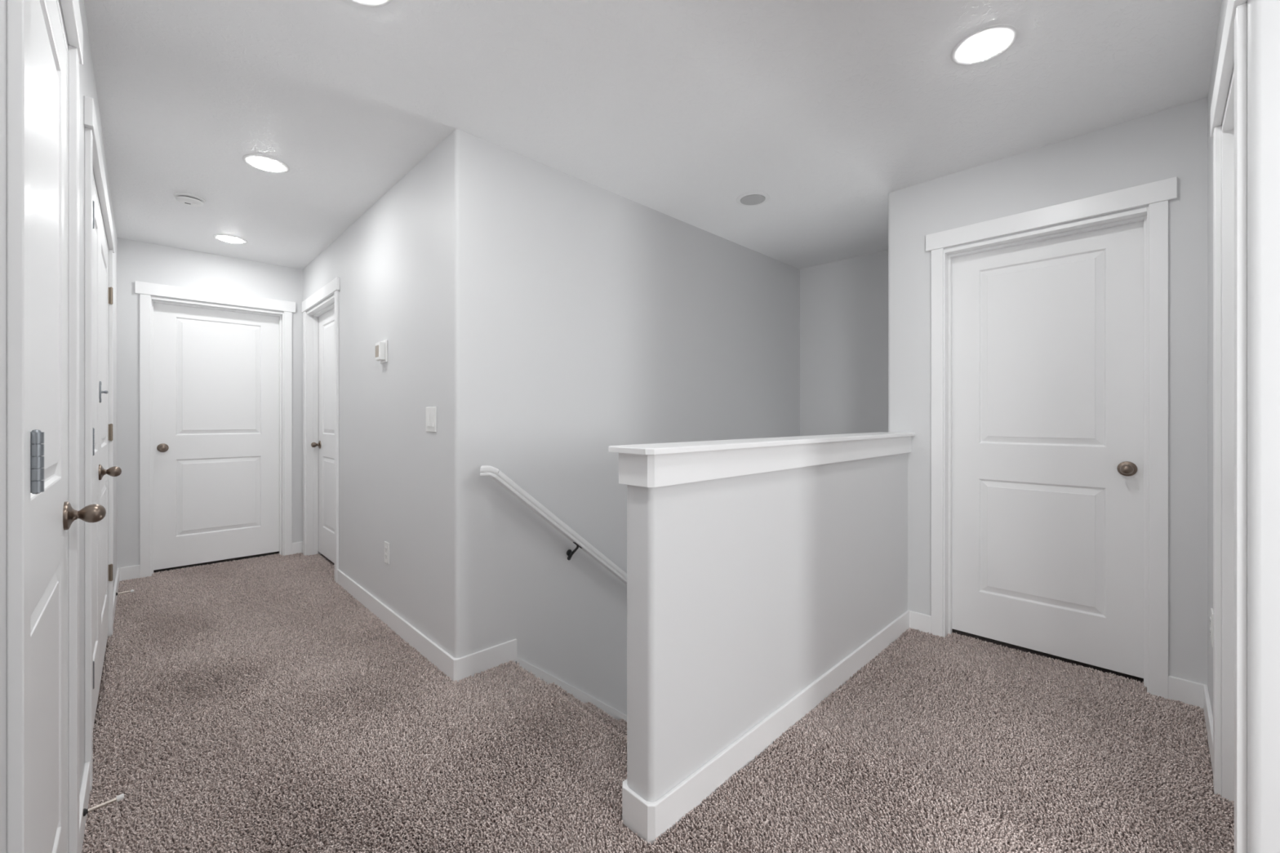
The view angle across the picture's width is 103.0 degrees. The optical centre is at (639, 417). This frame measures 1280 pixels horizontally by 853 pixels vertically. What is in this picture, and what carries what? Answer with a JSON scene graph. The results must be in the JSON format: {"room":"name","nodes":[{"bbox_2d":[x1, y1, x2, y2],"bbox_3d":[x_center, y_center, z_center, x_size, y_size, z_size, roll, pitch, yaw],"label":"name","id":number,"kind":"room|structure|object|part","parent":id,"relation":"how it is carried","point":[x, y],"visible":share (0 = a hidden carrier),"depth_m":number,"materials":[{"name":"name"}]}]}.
{"room":"upstairs hallway landing","nodes":[
{"label":"upstairs hallway landing","id":0,"kind":"room"},
{"bbox_2d":[0,0,116,852],"bbox_3d":[-1.915,-0.056,1.683,0.130,2.469,5.606,0,0,-44],"label":"wall","id":1,"kind":"structure","parent":0,"point":[87,87],"depth_m":0.67,"materials":[{"name":"white paint"}]},
{"bbox_2d":[6,0,106,852],"bbox_3d":[-1.154,0.093,0.951,0.196,2.172,0.893,0,0,-44],"label":"door","id":2,"kind":"structure","parent":1,"relation":"in","point":[43,513],"depth_m":0.93,"materials":[{"name":"white wood"}]},
{"bbox_3d":[-0.851,0.137,0.698,0.015,2.084,0.057,0,0,-44],"label":"casing","id":3,"kind":"part","parent":2,"relation":"part of","materials":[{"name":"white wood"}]},
{"bbox_3d":[-1.400,0.137,1.260,0.015,2.084,0.057,0,0,-44],"label":"casing","id":4,"kind":"part","parent":2,"relation":"part of","materials":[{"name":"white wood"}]},
{"bbox_3d":[-1.310,0.228,1.211,0.057,0.044,0.044,0,0,-44],"label":"knob","id":5,"kind":"part","parent":2,"relation":"part of","materials":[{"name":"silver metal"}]},
{"bbox_2d":[79,568,119,852],"bbox_3d":[-2.577,1.126,2.462,0.012,0.106,3.307,0,0,-44],"label":"baseboard","id":6,"kind":"structure","parent":1,"relation":"attached to","point":[84,794],"depth_m":1.49,"materials":[{"name":"white wood"}]},
{"bbox_2d":[84,95,121,791],"bbox_3d":[-2.330,0.093,2.155,0.196,2.172,1.706,0,0,-44],"label":"door","id":7,"kind":"structure","parent":1,"relation":"in","point":[100,471],"depth_m":2.04,"materials":[{"name":"white wood"}]},
{"bbox_3d":[-1.743,0.137,1.611,0.015,2.084,0.057,0,0,-44],"label":"casing","id":8,"kind":"part","parent":7,"relation":"part of","materials":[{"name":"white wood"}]},
{"bbox_3d":[-2.861,0.137,2.754,0.015,2.084,0.057,0,0,-44],"label":"casing","id":9,"kind":"part","parent":7,"relation":"part of","materials":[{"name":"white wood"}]},
{"bbox_3d":[-2.237,0.228,2.159,0.057,0.044,0.044,0,0,-44],"label":"knob","id":10,"kind":"part","parent":7,"relation":"part of","materials":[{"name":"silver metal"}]},
{"bbox_2d":[83,793,124,816],"bbox_3d":[-1.516,1.093,1.441,0.019,0.019,0.080,0,0,39],"label":"door stop","id":11,"kind":"object","parent":1,"relation":"attached to","point":[121,797],"visible":1,"depth_m":1.44,"materials":[{"name":"grey metal"}]},
{"bbox_3d":[-1.518,1.093,1.437,0.010,0.010,0.062,0,0,39],"label":"rod","id":12,"kind":"part","parent":11,"relation":"part of","materials":[{"name":"silver metal"}]},
{"bbox_2d":[115,589,133,595],"bbox_3d":[-3.225,1.093,3.189,0.019,0.019,0.080,0,0,39],"label":"door stop","id":13,"kind":"object","parent":1,"relation":"attached to","point":[132,590],"visible":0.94,"depth_m":3.19,"materials":[{"name":"grey metal"}]},
{"bbox_3d":[-3.228,1.093,3.186,0.010,0.010,0.062,0,0,39],"label":"rod","id":14,"kind":"part","parent":13,"relation":"part of","materials":[{"name":"silver metal"}]},
{"bbox_2d":[116,237,302,568],"bbox_3d":[-3.333,-0.056,4.126,1.258,2.469,0.130,0,0,-44],"label":"wall","id":15,"kind":"structure","parent":0,"point":[136,260],"depth_m":3.75,"materials":[{"name":"white paint"}]},
{"bbox_2d":[119,541,302,581],"bbox_3d":[-3.325,1.126,4.034,1.116,0.106,0.012,0,0,-44],"label":"baseboard","id":16,"kind":"structure","parent":15,"relation":"attached to","point":[126,573],"depth_m":3.69,"materials":[{"name":"white wood"}]},
{"bbox_2d":[134,280,295,578],"bbox_3d":[-3.360,0.093,4.085,0.980,2.172,0.150,0,0,-44],"label":"door","id":17,"kind":"structure","parent":15,"relation":"in","point":[215,380],"depth_m":4.08,"materials":[{"name":"white wood"}]},
{"bbox_3d":[-3.628,0.137,3.735,0.057,2.084,0.015,0,0,-44],"label":"casing","id":18,"kind":"part","parent":17,"relation":"part of","materials":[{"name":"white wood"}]},
{"bbox_3d":[-3.604,0.228,3.849,0.044,0.044,0.057,0,0,-44],"label":"knob","id":19,"kind":"part","parent":17,"relation":"part of","materials":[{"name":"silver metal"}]},
{"bbox_3d":[-3.004,0.137,4.346,0.057,2.084,0.015,0,0,-44],"label":"casing","id":20,"kind":"part","parent":17,"relation":"part of","materials":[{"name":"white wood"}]},
{"bbox_2d":[302,128,483,657],"bbox_3d":[-1.828,0.062,3.394,0.130,2.705,3.020,0,0,-44],"label":"wall","id":21,"kind":"structure","parent":0,"point":[409,269],"depth_m":2.58,"materials":[{"name":"white paint"}]},
{"bbox_2d":[302,276,339,582],"bbox_3d":[-2.467,0.093,4.033,0.150,2.172,1.098,0,0,-44],"label":"door","id":22,"kind":"structure","parent":21,"relation":"in","point":[321,322],"depth_m":4.28,"materials":[{"name":"white wood"}]},
{"bbox_3d":[-2.858,0.137,4.344,0.015,2.084,0.057,0,0,-44],"label":"casing","id":23,"kind":"part","parent":22,"relation":"part of","materials":[{"name":"white wood"}]},
{"bbox_3d":[-2.752,0.228,4.313,0.057,0.044,0.044,0,0,-44],"label":"knob","id":24,"kind":"part","parent":22,"relation":"part of","materials":[{"name":"brown metal"}]},
{"bbox_3d":[-2.166,0.137,3.635,0.015,2.084,0.057,0,0,-44],"label":"casing","id":25,"kind":"part","parent":22,"relation":"part of","materials":[{"name":"white wood"}]},
{"bbox_2d":[375,339,387,364],"bbox_3d":[-1.487,-0.380,2.924,0.039,0.128,0.112,0,0,-44],"label":"thermostat","id":26,"kind":"object","parent":21,"relation":"attached to","point":[381,348],"visible":1,"depth_m":2.90,"materials":[{"name":"white plastic"}]},
{"bbox_3d":[-1.476,-0.380,2.934,0.010,0.128,0.112,0,0,-44],"label":"wall plate","id":27,"kind":"part","parent":26,"relation":"part of","materials":[{"name":"white plastic"}]},
{"bbox_2d":[384,541,389,564],"bbox_3d":[-1.441,0.768,2.898,0.009,0.120,0.078,0,0,-44],"label":"wall outlet","id":28,"kind":"object","parent":21,"relation":"attached to","point":[386,544],"visible":1,"depth_m":2.89,"materials":[{"name":"white plastic"}]},
{"bbox_2d":[337,568,516,681],"bbox_3d":[-1.373,1.126,3.041,0.312,0.106,1.902,0,0,-44],"label":"baseboard","id":29,"kind":"structure","parent":21,"relation":"attached to","point":[457,668],"depth_m":2.45,"materials":[{"name":"white wood"}]},
{"bbox_2d":[426,407,436,431],"bbox_3d":[-1.010,0.008,2.456,0.012,0.120,0.116,0,0,-44],"label":"light switch","id":30,"kind":"object","parent":21,"relation":"attached to","point":[431,412],"visible":1,"depth_m":2.44,"materials":[{"name":"white plastic"}]},
{"bbox_2d":[483,139,799,715],"bbox_3d":[0.333,1.288,3.486,3.090,5.155,0.130,0,0,-44],"label":"wall","id":31,"kind":"structure","parent":0,"point":[610,318],"depth_m":2.81,"materials":[{"name":"white paint"}]},
{"bbox_2d":[480,465,626,584],"bbox_3d":[0.227,1.296,3.233,2.701,2.163,0.085,0,0,-44],"label":"handrail","id":32,"kind":"object","parent":31,"relation":"attached to","point":[495,473],"visible":0.6,"depth_m":2.54,"materials":[{"name":"white wood"}]},
{"bbox_3d":[-0.691,0.244,2.308,0.096,0.059,0.045,0,0,-44],"label":"rail","id":33,"kind":"part","parent":32,"relation":"part of","materials":[{"name":"white wood"}]},
{"bbox_2d":[515,657,626,721],"bbox_3d":[0.383,2.433,3.435,2.750,2.544,0.012,0,0,-44],"label":"trim","id":34,"kind":"structure","parent":31,"relation":"attached to","point":[583,697],"depth_m":2.70,"materials":[{"name":"white wood"}]},
{"bbox_2d":[84,0,1222,269],"bbox_3d":[-0.360,-1.310,3.203,4.478,0.040,5.606,0,0,-44],"label":"ceiling","id":35,"kind":"structure","parent":0,"point":[679,109],"depth_m":2.06,"materials":[{"name":"white paint"}]},
{"bbox_2d":[173,192,205,206],"bbox_3d":[-2.636,-1.270,2.982,0.140,0.039,0.140,0,0,-44],"label":"smoke detector","id":36,"kind":"object","parent":35,"relation":"attached to","point":[188,199],"visible":1,"depth_m":2.95,"materials":[{"name":"white plastic"}]},
{"bbox_2d":[213,234,247,244],"bbox_3d":[-2.952,-1.286,3.672,0.194,0.008,0.194,0,0,-44],"label":"recessed light","id":37,"kind":"object","parent":35,"relation":"in","point":[224,237],"visible":1,"depth_m":3.66,"materials":[{"name":"white"}]},
{"bbox_2d":[242,153,289,173],"bbox_3d":[-1.895,-1.286,2.586,0.194,0.008,0.194,0,0,-44],"label":"recessed light","id":38,"kind":"object","parent":35,"relation":"in","point":[263,162],"visible":1,"depth_m":2.57,"materials":[{"name":"white"}]},
{"bbox_2d":[348,0,391,7],"bbox_3d":[-0.832,-1.286,1.502,0.194,0.008,0.194,0,0,-44],"label":"recessed light","id":39,"kind":"object","parent":35,"relation":"in","point":[370,3],"visible":1,"depth_m":1.58,"materials":[{"name":"white"}]},
{"bbox_2d":[736,191,769,206],"bbox_3d":[0.665,-1.286,3.003,0.194,0.008,0.194,0,0,-44],"label":"recessed light","id":40,"kind":"object","parent":35,"relation":"in","point":[753,198],"visible":1,"depth_m":2.99,"materials":[{"name":"white plastic"}]},
{"bbox_2d":[951,23,1018,65],"bbox_3d":[1.190,-1.286,1.765,0.194,0.008,0.194,0,0,-44],"label":"recessed light","id":41,"kind":"object","parent":35,"relation":"in","point":[985,44],"visible":1,"depth_m":1.75,"materials":[{"name":"white"}]},
{"bbox_2d":[84,551,1233,852],"bbox_3d":[-0.005,1.189,1.215,4.892,0.020,9.145,0,0,-44],"label":"floor","id":42,"kind":"structure","parent":0,"point":[982,638],"depth_m":1.60,"materials":[{"name":"grey carpet"}]},
{"bbox_2d":[510,662,626,740],"bbox_3d":[0.681,2.319,2.961,2.644,2.280,1.083,0,0,-44],"label":"staircase","id":43,"kind":"structure","parent":42,"relation":"attached to","point":[621,725],"depth_m":2.44,"materials":[{"name":"carpet"}]},
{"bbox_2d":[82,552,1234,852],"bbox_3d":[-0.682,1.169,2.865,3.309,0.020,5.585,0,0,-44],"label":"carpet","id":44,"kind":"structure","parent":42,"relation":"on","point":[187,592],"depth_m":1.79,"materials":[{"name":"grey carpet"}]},
{"bbox_2d":[626,453,907,801],"bbox_3d":[0.726,0.641,2.171,2.050,1.076,0.110,0,0,-44],"label":"wall","id":45,"kind":"structure","parent":0,"point":[744,591],"depth_m":1.73,"materials":[{"name":"white paint"}]},
{"bbox_2d":[618,435,911,487],"bbox_3d":[0.719,0.145,2.164,2.070,0.092,0.146,0,0,-44],"label":"trim","id":46,"kind":"structure","parent":45,"relation":"attached to","point":[673,468],"depth_m":1.68,"materials":[{"name":"white wood"}]},
{"bbox_2d":[608,431,915,454],"bbox_3d":[0.710,0.090,2.156,2.094,0.017,0.186,0,0,-44],"label":"cap","id":47,"kind":"object","parent":46,"relation":"on","point":[701,446],"visible":1,"depth_m":1.71,"materials":[{"name":"white wood"}]},
{"bbox_2d":[622,609,909,844],"bbox_3d":[0.722,1.126,2.167,2.062,0.106,0.134,0,0,-44],"label":"baseboard","id":48,"kind":"structure","parent":45,"relation":"attached to","point":[650,820],"depth_m":1.69,"materials":[{"name":"white wood"}]},
{"bbox_2d":[800,249,888,435],"bbox_3d":[1.858,0.007,4.043,0.130,2.595,1.205,0,0,-44],"label":"wall","id":49,"kind":"structure","parent":0,"point":[844,303],"depth_m":4.15,"materials":[{"name":"white paint"}]},
{"bbox_2d":[888,97,1207,684],"bbox_3d":[1.897,-0.056,2.532,0.130,2.469,1.231,0,0,-44],"label":"wall","id":50,"kind":"structure","parent":0,"point":[1172,142],"depth_m":2.24,"materials":[{"name":"white paint"}]},
{"bbox_2d":[925,176,1177,698],"bbox_3d":[1.933,0.093,2.482,0.150,2.172,0.940,0,0,-44],"label":"door","id":51,"kind":"structure","parent":50,"relation":"in","point":[1050,345],"depth_m":2.46,"materials":[{"name":"white wood"}]},
{"bbox_3d":[1.597,0.137,2.736,0.015,2.084,0.057,0,0,-44],"label":"casing","id":52,"kind":"part","parent":51,"relation":"part of","materials":[{"name":"white wood"}]},
{"bbox_3d":[2.156,0.228,2.256,0.057,0.044,0.044,0,0,-44],"label":"knob","id":53,"kind":"part","parent":51,"relation":"part of","materials":[{"name":"brown metal"}]},
{"bbox_3d":[2.179,0.137,2.141,0.015,2.084,0.057,0,0,-44],"label":"casing","id":54,"kind":"part","parent":51,"relation":"part of","materials":[{"name":"white wood"}]},
{"bbox_2d":[909,610,1208,708],"bbox_3d":[1.889,1.126,2.439,0.012,0.106,1.109,0,0,-44],"label":"baseboard","id":55,"kind":"structure","parent":50,"relation":"attached to","point":[1187,691],"depth_m":2.10,"materials":[{"name":"white wood"}]},
{"bbox_2d":[1207,0,1279,852],"bbox_3d":[1.232,-0.056,0.931,3.320,2.469,0.130,0,0,-44],"label":"wall","id":56,"kind":"structure","parent":0,"point":[1263,15],"depth_m":1.07,"materials":[{"name":"white paint"}]},
{"bbox_2d":[1203,685,1213,773],"bbox_3d":[1.789,1.126,1.574,1.342,0.106,0.012,0,0,-44],"label":"baseboard","id":57,"kind":"structure","parent":56,"relation":"attached to","point":[1207,709],"depth_m":1.86,"materials":[{"name":"white wood"}]},
{"bbox_2d":[1209,608,1213,647],"bbox_3d":[2.034,0.745,1.811,0.078,0.120,0.009,0,0,-44],"label":"wall outlet","id":58,"kind":"object","parent":56,"relation":"attached to","point":[1211,609],"visible":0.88,"depth_m":1.79,"materials":[{"name":"white plastic"}]},
{"bbox_2d":[1210,0,1247,852],"bbox_3d":[1.618,0.093,1.322,0.772,2.172,0.150,0,0,-44],"label":"door frame","id":59,"kind":"structure","parent":56,"relation":"in","point":[1229,139],"depth_m":1.55,"materials":[{"name":"white wood"}]},
{"bbox_3d":[1.812,0.137,1.599,0.057,2.084,0.015,0,0,-44],"label":"casing","id":60,"kind":"part","parent":59,"relation":"part of","materials":[{"name":"white wood"}]},
{"bbox_3d":[1.337,0.137,1.134,0.057,2.084,0.015,0,0,-44],"label":"casing","id":61,"kind":"part","parent":59,"relation":"part of","materials":[{"name":"white wood"}]}
]}

